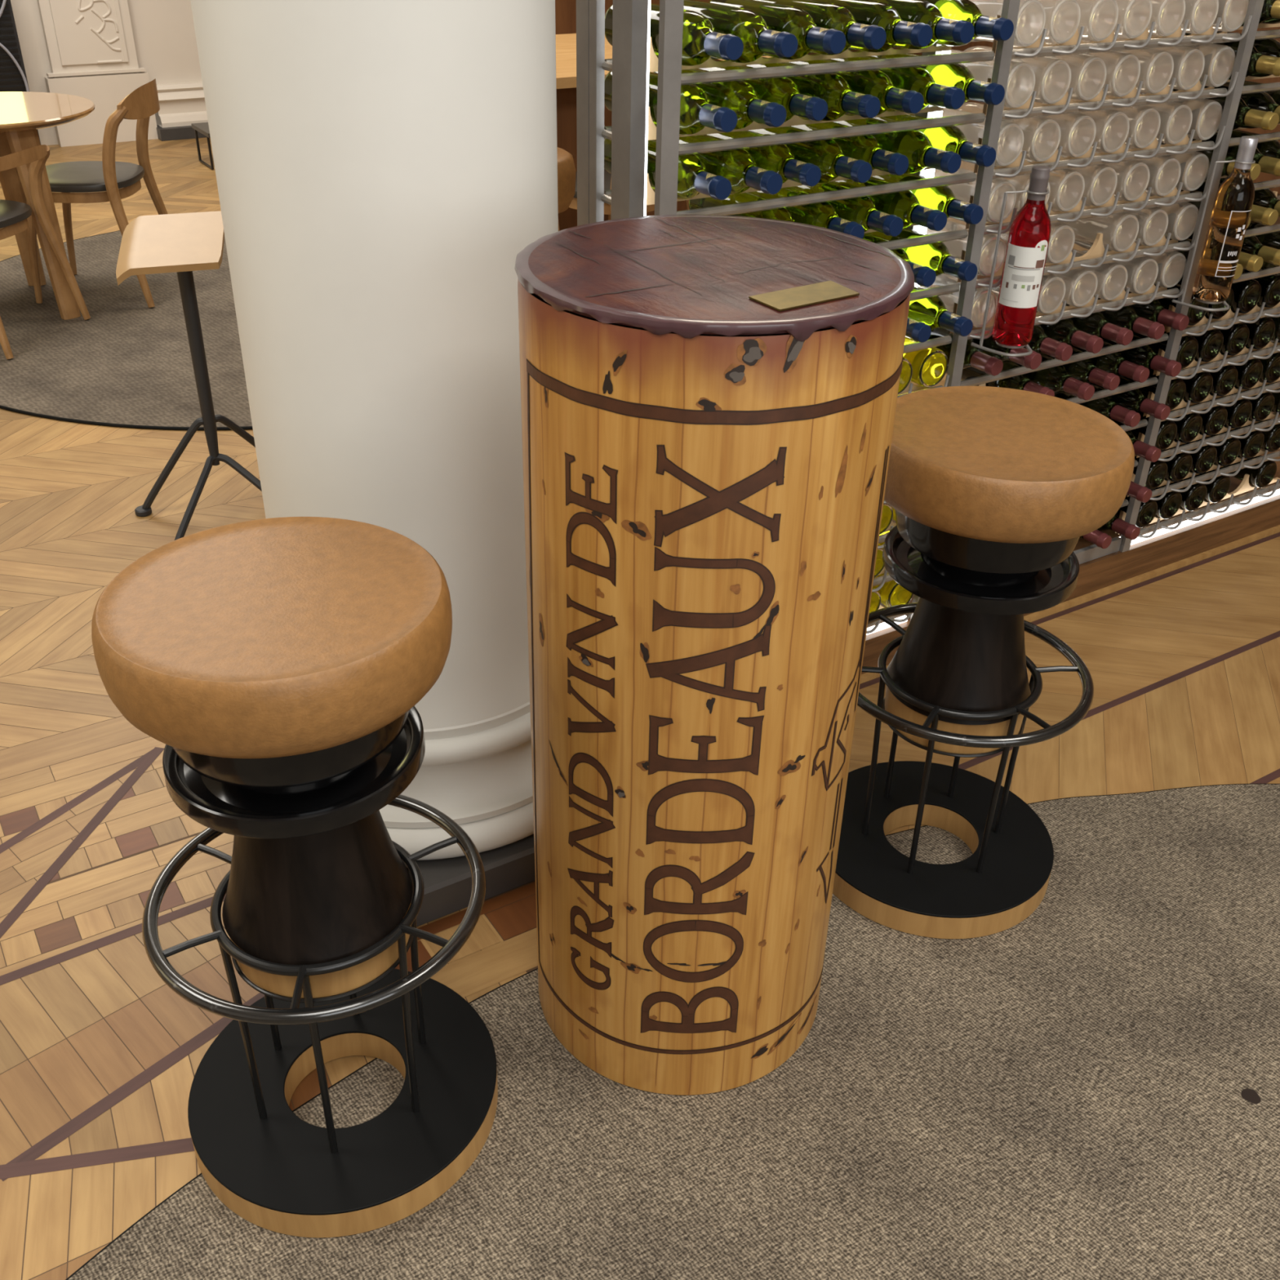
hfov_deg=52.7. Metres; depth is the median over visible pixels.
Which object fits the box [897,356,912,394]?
wine bottle
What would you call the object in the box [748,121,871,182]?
wine bottle
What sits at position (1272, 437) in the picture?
wine bottle
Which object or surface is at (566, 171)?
stool
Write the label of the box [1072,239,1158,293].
wine bottle
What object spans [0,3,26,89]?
grille
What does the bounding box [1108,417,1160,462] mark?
wine bottle
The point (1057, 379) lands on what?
wine bottle
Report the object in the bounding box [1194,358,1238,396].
wine bottle
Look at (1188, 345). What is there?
wine bottle
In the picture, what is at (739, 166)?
wine bottle
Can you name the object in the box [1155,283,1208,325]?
wine bottle
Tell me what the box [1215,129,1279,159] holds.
wine bottle
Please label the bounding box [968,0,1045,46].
wine bottle
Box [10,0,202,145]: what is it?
wall
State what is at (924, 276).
wine bottle
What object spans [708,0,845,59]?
wine bottle
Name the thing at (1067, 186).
wine bottle
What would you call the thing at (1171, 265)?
wine bottle
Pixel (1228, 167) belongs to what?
wine bottle
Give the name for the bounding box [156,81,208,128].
trim
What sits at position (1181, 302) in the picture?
holder
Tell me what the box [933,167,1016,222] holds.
wine bottle
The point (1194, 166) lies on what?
wine bottle
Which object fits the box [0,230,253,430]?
carpet
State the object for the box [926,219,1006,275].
wine bottle
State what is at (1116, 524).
wine bottle
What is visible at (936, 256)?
wine bottle
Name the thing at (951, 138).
wine bottle
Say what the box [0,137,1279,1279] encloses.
floor
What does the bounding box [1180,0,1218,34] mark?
wine bottle
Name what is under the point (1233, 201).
bottle
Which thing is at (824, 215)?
wine bottle
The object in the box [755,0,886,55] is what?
wine bottle
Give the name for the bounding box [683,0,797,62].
wine bottle
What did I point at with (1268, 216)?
wine bottle
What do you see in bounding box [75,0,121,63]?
trim
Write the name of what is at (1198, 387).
wine bottle
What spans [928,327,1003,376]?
wine bottle
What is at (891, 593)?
wine bottle
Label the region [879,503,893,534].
wine bottle
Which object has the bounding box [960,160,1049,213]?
wine bottle
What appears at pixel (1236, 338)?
wine bottle
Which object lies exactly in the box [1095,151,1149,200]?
wine bottle
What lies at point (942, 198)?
wine bottle
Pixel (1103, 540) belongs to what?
wine bottle
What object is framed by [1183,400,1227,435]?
wine bottle
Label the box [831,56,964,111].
wine bottle
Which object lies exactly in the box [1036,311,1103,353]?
wine bottle
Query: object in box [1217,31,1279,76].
wine bottle
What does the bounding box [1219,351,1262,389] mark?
wine bottle
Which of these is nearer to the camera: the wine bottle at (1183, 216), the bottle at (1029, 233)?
the bottle at (1029, 233)
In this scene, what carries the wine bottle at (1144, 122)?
in the wine rack
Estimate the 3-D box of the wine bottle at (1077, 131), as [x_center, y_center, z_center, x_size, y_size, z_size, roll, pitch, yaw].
[0.713,-0.967,2.417,0.073,0.073,0.297,-17,36,-27]
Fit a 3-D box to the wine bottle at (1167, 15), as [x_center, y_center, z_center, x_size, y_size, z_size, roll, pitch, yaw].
[0.866,-1.177,2.400,0.073,0.073,0.297,-17,36,-27]
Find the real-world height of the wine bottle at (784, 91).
0.073 m
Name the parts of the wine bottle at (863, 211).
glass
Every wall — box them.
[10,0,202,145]
[807,26,1279,194]
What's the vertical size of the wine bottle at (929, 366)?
0.073 m
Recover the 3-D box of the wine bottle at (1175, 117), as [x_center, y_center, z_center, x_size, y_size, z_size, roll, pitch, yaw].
[0.939,-1.037,2.540,0.073,0.073,0.297,-17,36,-27]
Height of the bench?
0.183 m
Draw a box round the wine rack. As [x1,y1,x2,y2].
[576,0,1279,684]
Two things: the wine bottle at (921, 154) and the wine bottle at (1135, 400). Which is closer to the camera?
the wine bottle at (921, 154)
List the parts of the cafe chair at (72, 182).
leg, leg, seat, leg, backrest, leg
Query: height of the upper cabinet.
2.200 m
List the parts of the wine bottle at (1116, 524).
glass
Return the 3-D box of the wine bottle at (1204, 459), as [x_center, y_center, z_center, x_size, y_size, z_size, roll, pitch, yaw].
[1.242,-0.486,3.113,0.073,0.073,0.296,-17,36,-27]
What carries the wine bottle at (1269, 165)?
in the wine rack
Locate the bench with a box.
[191,122,213,169]
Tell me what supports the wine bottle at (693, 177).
in the wine rack
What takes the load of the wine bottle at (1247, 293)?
in the wine rack
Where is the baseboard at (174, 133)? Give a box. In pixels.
[156,124,206,141]
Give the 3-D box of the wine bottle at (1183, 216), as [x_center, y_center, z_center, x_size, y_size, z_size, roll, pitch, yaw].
[1.012,-0.898,2.681,0.073,0.073,0.297,-17,36,-27]
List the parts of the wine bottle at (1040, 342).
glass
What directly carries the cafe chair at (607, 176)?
on the carpet at (129, 364)
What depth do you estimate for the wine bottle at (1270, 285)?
2.84 m
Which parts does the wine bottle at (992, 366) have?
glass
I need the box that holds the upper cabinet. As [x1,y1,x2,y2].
[555,0,710,34]
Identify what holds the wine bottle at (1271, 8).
in the wine rack
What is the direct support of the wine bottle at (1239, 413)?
in the wine rack
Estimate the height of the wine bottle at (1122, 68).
0.073 m
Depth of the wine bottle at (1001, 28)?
2.08 m
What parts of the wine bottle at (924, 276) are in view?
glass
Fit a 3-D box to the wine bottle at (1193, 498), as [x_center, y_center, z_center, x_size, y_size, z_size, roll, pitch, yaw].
[1.240,-0.404,3.163,0.073,0.073,0.296,-17,36,-27]
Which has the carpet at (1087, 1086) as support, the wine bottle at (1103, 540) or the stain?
the stain
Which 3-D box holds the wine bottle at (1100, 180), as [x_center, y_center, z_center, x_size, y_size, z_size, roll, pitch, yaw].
[0.785,-0.910,2.510,0.073,0.073,0.297,-17,36,-27]
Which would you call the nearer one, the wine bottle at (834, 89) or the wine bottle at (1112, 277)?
the wine bottle at (834, 89)
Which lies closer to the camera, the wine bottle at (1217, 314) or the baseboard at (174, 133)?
the wine bottle at (1217, 314)
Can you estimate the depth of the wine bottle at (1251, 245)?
2.75 m
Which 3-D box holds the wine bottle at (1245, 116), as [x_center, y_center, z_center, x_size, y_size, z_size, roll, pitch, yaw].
[1.138,-1.063,2.590,0.073,0.073,0.301,-17,36,-27]
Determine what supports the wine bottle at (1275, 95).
in the wine rack
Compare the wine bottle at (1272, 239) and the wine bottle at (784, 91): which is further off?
the wine bottle at (1272, 239)
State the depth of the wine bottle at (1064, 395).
2.71 m
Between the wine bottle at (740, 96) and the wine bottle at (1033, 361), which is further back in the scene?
the wine bottle at (1033, 361)
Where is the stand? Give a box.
[115,210,262,540]
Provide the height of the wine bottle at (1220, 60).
0.073 m
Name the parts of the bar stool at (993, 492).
rod, rod, rod, rod, rod, seat, rod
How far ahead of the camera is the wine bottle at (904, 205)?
2.19 m
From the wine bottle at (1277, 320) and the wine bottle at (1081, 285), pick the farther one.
the wine bottle at (1277, 320)
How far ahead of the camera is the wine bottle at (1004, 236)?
2.38 m
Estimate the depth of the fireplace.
6.49 m
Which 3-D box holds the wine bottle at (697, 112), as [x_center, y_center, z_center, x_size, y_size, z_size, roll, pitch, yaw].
[0.047,-0.808,1.951,0.073,0.073,0.301,-17,36,-27]
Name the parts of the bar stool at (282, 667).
rod, seat, rod, rod, rod, rod, rod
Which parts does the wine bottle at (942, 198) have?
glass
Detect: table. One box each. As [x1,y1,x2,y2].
[0,91,95,319]
[514,214,914,1095]
[555,33,771,231]
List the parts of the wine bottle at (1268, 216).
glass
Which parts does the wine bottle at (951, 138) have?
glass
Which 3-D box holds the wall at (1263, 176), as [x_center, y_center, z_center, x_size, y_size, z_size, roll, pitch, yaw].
[3.994,-3.220,4.818,0.100,3.500,12.800,-17,36,-27]
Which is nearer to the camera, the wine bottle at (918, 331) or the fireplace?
the wine bottle at (918, 331)
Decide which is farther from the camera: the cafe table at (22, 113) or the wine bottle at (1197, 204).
the cafe table at (22, 113)
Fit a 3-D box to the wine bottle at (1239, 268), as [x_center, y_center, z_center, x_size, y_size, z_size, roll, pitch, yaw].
[1.136,-0.816,2.735,0.073,0.073,0.301,-17,36,-27]
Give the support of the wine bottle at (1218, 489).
in the wine rack
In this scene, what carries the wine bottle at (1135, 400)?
in the wine rack
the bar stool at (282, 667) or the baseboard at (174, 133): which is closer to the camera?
the bar stool at (282, 667)
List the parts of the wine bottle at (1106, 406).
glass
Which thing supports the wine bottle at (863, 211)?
in the wine rack
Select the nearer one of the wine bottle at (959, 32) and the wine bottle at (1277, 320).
the wine bottle at (959, 32)
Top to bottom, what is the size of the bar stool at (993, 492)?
0.769 m
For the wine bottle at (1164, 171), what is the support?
in the wine rack
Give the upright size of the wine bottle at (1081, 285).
0.073 m
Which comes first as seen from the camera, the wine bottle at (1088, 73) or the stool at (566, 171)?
the wine bottle at (1088, 73)
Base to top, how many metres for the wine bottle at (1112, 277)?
0.073 m
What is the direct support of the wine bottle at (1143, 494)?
in the wine rack
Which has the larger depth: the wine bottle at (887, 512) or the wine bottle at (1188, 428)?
the wine bottle at (1188, 428)
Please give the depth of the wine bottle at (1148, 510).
2.98 m
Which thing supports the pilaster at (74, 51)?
attached to the wall at (164, 35)
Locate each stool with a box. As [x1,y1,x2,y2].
[91,516,497,1237]
[556,146,576,231]
[832,386,1134,938]
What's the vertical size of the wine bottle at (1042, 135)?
0.073 m
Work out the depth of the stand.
2.94 m
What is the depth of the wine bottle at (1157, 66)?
2.35 m
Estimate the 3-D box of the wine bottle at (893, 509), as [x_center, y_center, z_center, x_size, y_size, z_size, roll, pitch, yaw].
[0.459,-0.322,2.634,0.073,0.073,0.297,-17,36,-27]
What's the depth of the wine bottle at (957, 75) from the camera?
2.13 m
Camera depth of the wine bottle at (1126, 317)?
2.62 m
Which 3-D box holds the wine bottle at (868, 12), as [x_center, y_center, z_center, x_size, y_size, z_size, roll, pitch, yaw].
[0.352,-0.983,2.065,0.073,0.073,0.301,-17,36,-27]
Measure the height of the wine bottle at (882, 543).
0.073 m
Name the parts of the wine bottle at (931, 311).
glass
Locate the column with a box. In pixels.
[190,0,558,926]
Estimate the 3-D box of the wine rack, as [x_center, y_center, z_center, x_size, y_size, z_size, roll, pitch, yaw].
[1.675,-1.151,2.992,4.102,1.795,0.331,-17,36,-27]
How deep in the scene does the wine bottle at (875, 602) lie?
2.60 m
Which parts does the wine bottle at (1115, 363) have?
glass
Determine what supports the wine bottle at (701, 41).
in the wine rack
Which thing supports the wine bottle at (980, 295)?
in the wine rack
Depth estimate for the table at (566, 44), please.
4.77 m
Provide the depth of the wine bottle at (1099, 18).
2.21 m
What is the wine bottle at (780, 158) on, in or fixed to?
in the wine rack
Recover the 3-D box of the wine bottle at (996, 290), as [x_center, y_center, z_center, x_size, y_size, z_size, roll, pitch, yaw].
[0.630,-0.700,2.526,0.073,0.073,0.297,-17,36,-27]
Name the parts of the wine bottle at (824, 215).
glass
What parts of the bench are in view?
seat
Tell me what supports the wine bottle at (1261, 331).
in the wine rack
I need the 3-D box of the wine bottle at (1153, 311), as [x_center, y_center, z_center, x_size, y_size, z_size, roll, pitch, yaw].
[1.033,-0.715,2.749,0.073,0.073,0.301,-17,36,-27]
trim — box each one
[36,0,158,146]
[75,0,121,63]
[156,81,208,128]
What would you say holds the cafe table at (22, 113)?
on the carpet at (129, 364)
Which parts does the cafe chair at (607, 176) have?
seat, leg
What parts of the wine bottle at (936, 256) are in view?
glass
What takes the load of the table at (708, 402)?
on the carpet at (1087, 1086)
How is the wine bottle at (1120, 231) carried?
in the wine rack
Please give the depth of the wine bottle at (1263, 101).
2.57 m
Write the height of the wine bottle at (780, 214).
0.073 m
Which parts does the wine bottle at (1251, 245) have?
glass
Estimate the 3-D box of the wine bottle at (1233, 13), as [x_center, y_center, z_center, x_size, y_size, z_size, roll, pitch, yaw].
[1.019,-1.223,2.481,0.073,0.073,0.297,-17,36,-27]
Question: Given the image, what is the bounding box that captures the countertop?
[555,33,771,88]
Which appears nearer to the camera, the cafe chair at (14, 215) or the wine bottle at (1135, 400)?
the wine bottle at (1135, 400)
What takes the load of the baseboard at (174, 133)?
attached to the wall at (164, 35)
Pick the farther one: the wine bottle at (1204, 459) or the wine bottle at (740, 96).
the wine bottle at (1204, 459)
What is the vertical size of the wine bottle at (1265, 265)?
0.073 m
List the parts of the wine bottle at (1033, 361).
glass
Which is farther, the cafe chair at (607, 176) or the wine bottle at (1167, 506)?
the cafe chair at (607, 176)
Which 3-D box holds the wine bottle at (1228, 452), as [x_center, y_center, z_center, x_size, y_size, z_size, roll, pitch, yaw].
[1.317,-0.509,3.154,0.073,0.073,0.296,-17,36,-27]
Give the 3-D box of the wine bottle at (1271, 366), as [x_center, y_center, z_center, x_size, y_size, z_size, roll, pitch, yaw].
[1.396,-0.695,3.095,0.073,0.073,0.296,-17,36,-27]
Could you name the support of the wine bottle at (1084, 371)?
in the wine rack
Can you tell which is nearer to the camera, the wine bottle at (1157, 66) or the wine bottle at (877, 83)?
the wine bottle at (877, 83)
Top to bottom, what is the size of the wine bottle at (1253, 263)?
0.073 m
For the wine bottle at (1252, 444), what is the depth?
3.09 m
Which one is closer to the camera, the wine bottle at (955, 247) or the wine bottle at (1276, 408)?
the wine bottle at (955, 247)
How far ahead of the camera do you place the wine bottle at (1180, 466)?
2.97 m
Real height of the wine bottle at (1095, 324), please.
0.073 m
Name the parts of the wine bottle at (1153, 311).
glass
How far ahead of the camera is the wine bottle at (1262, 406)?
3.04 m
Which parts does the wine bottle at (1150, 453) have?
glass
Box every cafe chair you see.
[0,144,90,359]
[26,78,167,307]
[568,168,688,220]
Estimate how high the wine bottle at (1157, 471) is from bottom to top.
0.073 m
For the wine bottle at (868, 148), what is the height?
0.073 m
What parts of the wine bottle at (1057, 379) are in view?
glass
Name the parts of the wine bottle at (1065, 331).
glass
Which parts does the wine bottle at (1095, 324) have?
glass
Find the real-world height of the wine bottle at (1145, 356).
0.073 m
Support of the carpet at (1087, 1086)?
on the floor
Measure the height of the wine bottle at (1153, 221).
0.073 m
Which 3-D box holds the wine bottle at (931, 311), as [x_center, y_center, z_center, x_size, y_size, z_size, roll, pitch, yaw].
[0.497,-0.619,2.390,0.073,0.073,0.301,-17,36,-27]
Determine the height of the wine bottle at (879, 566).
0.073 m
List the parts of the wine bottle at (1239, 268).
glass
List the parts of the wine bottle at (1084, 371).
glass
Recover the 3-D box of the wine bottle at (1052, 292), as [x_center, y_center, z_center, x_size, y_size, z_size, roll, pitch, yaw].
[0.708,-0.723,2.567,0.073,0.073,0.297,-17,36,-27]
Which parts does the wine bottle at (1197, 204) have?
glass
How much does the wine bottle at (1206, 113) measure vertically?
0.073 m
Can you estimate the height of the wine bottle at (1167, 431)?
0.073 m
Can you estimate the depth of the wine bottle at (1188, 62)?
2.39 m
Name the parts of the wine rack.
post, post, rail, rail, rail, rail, rail, post, post, rail, rail, rail, rail, rail, rail, rail, rail, rail, post, rail, rail, post, rail, rail, rail, rail, rail, rail, rail, rail, rail, rail, rail, post, rail, rail, rail, rail, rail, rail, rail, rail, rail, rail, rail, rail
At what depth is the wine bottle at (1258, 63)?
2.46 m
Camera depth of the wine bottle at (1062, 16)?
2.17 m
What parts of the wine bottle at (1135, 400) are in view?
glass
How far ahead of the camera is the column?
1.68 m
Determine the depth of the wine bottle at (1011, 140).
2.24 m
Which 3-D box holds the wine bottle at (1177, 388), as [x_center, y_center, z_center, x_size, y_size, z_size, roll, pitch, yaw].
[1.094,-0.603,2.934,0.073,0.073,0.296,-17,36,-27]
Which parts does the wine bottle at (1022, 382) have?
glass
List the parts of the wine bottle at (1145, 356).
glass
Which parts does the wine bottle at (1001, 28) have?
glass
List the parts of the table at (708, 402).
brass plate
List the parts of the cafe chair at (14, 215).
leg, seat, backrest, leg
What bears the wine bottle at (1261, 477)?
in the wine rack
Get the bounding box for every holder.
[970,189,1049,356]
[1171,160,1255,311]
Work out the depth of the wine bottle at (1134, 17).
2.26 m
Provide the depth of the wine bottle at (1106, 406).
2.73 m
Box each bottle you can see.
[604,3,743,66]
[604,71,737,134]
[604,137,731,199]
[653,68,786,129]
[679,134,782,194]
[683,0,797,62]
[688,192,794,222]
[700,59,827,122]
[703,130,821,186]
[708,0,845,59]
[746,56,880,120]
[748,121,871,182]
[748,186,864,238]
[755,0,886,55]
[789,58,924,115]
[790,115,908,175]
[791,182,903,236]
[813,0,933,52]
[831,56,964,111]
[831,176,946,231]
[833,112,961,173]
[862,232,936,287]
[867,227,977,281]
[869,587,880,612]
[871,0,974,49]
[871,173,983,224]
[872,108,995,167]
[872,573,913,606]
[873,545,884,577]
[874,53,1004,107]
[878,530,889,548]
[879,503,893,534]
[891,506,895,520]
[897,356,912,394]
[903,336,947,386]
[905,317,931,342]
[907,285,973,336]
[911,107,1023,166]
[919,273,997,327]
[924,0,1013,46]
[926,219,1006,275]
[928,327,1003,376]
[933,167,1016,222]
[945,360,1054,396]
[946,217,1009,246]
[950,48,1035,107]
[957,102,1060,161]
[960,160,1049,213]
[963,45,1071,104]
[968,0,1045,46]
[972,334,1041,369]
[977,274,1000,313]
[991,165,1051,346]
[1004,104,1096,157]
[1011,352,1094,400]
[1013,45,1106,101]
[1015,213,1075,263]
[1022,324,1072,360]
[1025,159,1084,211]
[1035,102,1129,152]
[1036,274,1065,313]
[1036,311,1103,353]
[1037,0,1080,44]
[1040,346,1119,390]
[1045,42,1140,97]
[1045,261,1097,306]
[1051,204,1138,251]
[1053,391,1084,406]
[1060,155,1117,205]
[1065,303,1133,345]
[1071,98,1160,148]
[1071,248,1127,300]
[1071,340,1149,382]
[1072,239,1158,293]
[1075,0,1118,41]
[1079,529,1111,548]
[1081,39,1173,93]
[1083,382,1140,426]
[1089,374,1170,420]
[1093,296,1164,339]
[1095,147,1181,195]
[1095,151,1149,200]
[1097,514,1140,540]
[1100,334,1181,377]
[1106,94,1192,144]
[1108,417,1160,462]
[1113,0,1151,39]
[1115,494,1157,528]
[1116,368,1186,409]
[1117,37,1204,90]
[1118,199,1168,245]
[1124,289,1189,330]
[1126,481,1151,502]
[1128,143,1208,191]
[1132,331,1198,368]
[1132,411,1177,450]
[1133,455,1167,489]
[1138,244,1186,288]
[1139,92,1222,140]
[1147,0,1185,36]
[1150,194,1198,240]
[1151,35,1235,87]
[1151,484,1182,519]
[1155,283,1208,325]
[1160,446,1192,482]
[1161,138,1260,180]
[1163,324,1223,361]
[1164,476,1207,511]
[1165,237,1243,279]
[1169,407,1202,443]
[1173,88,1279,131]
[1173,439,1217,474]
[1177,188,1250,228]
[1177,276,1234,319]
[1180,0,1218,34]
[1180,366,1213,403]
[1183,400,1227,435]
[1185,32,1279,79]
[1187,232,1262,271]
[1189,469,1231,502]
[1191,136,1258,302]
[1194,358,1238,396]
[1195,181,1278,225]
[1199,431,1240,466]
[1204,84,1279,128]
[1204,133,1279,176]
[1204,177,1279,216]
[1204,315,1249,355]
[1209,393,1252,428]
[1212,0,1249,31]
[1213,455,1276,488]
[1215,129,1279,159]
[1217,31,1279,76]
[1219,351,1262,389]
[1223,425,1264,458]
[1224,80,1279,124]
[1230,279,1261,313]
[1230,310,1275,349]
[1234,386,1275,422]
[1240,0,1279,26]
[1240,235,1279,266]
[1241,268,1279,307]
[1243,346,1279,382]
[1246,221,1279,249]
[1248,418,1279,452]
[1254,304,1279,342]
[1257,379,1279,414]
[1260,261,1279,274]
[1261,17,1279,24]
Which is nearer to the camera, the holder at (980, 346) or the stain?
the stain
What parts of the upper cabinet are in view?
door, door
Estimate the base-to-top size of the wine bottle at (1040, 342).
0.073 m
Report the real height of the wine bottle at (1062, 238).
0.073 m
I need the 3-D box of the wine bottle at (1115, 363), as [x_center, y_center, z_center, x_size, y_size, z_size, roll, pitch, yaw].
[0.955,-0.610,2.758,0.073,0.073,0.301,-17,36,-27]
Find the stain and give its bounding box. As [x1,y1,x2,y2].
[1240,1088,1261,1103]
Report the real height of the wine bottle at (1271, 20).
0.073 m
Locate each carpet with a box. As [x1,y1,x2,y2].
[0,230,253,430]
[65,783,1279,1279]
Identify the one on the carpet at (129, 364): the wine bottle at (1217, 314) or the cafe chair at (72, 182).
the cafe chair at (72, 182)
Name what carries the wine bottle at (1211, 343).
in the wine rack
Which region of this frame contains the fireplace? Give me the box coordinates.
[0,0,40,144]
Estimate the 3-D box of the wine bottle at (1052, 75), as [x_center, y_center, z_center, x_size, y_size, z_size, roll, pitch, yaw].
[0.638,-1.026,2.327,0.073,0.073,0.297,-17,36,-27]
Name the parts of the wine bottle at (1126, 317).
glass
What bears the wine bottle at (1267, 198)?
in the wine rack
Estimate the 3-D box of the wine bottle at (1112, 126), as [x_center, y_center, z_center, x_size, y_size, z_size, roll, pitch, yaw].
[0.788,-0.990,2.458,0.073,0.073,0.297,-17,36,-27]
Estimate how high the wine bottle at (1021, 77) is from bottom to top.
0.073 m
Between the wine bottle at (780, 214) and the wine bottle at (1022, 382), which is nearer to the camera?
the wine bottle at (780, 214)

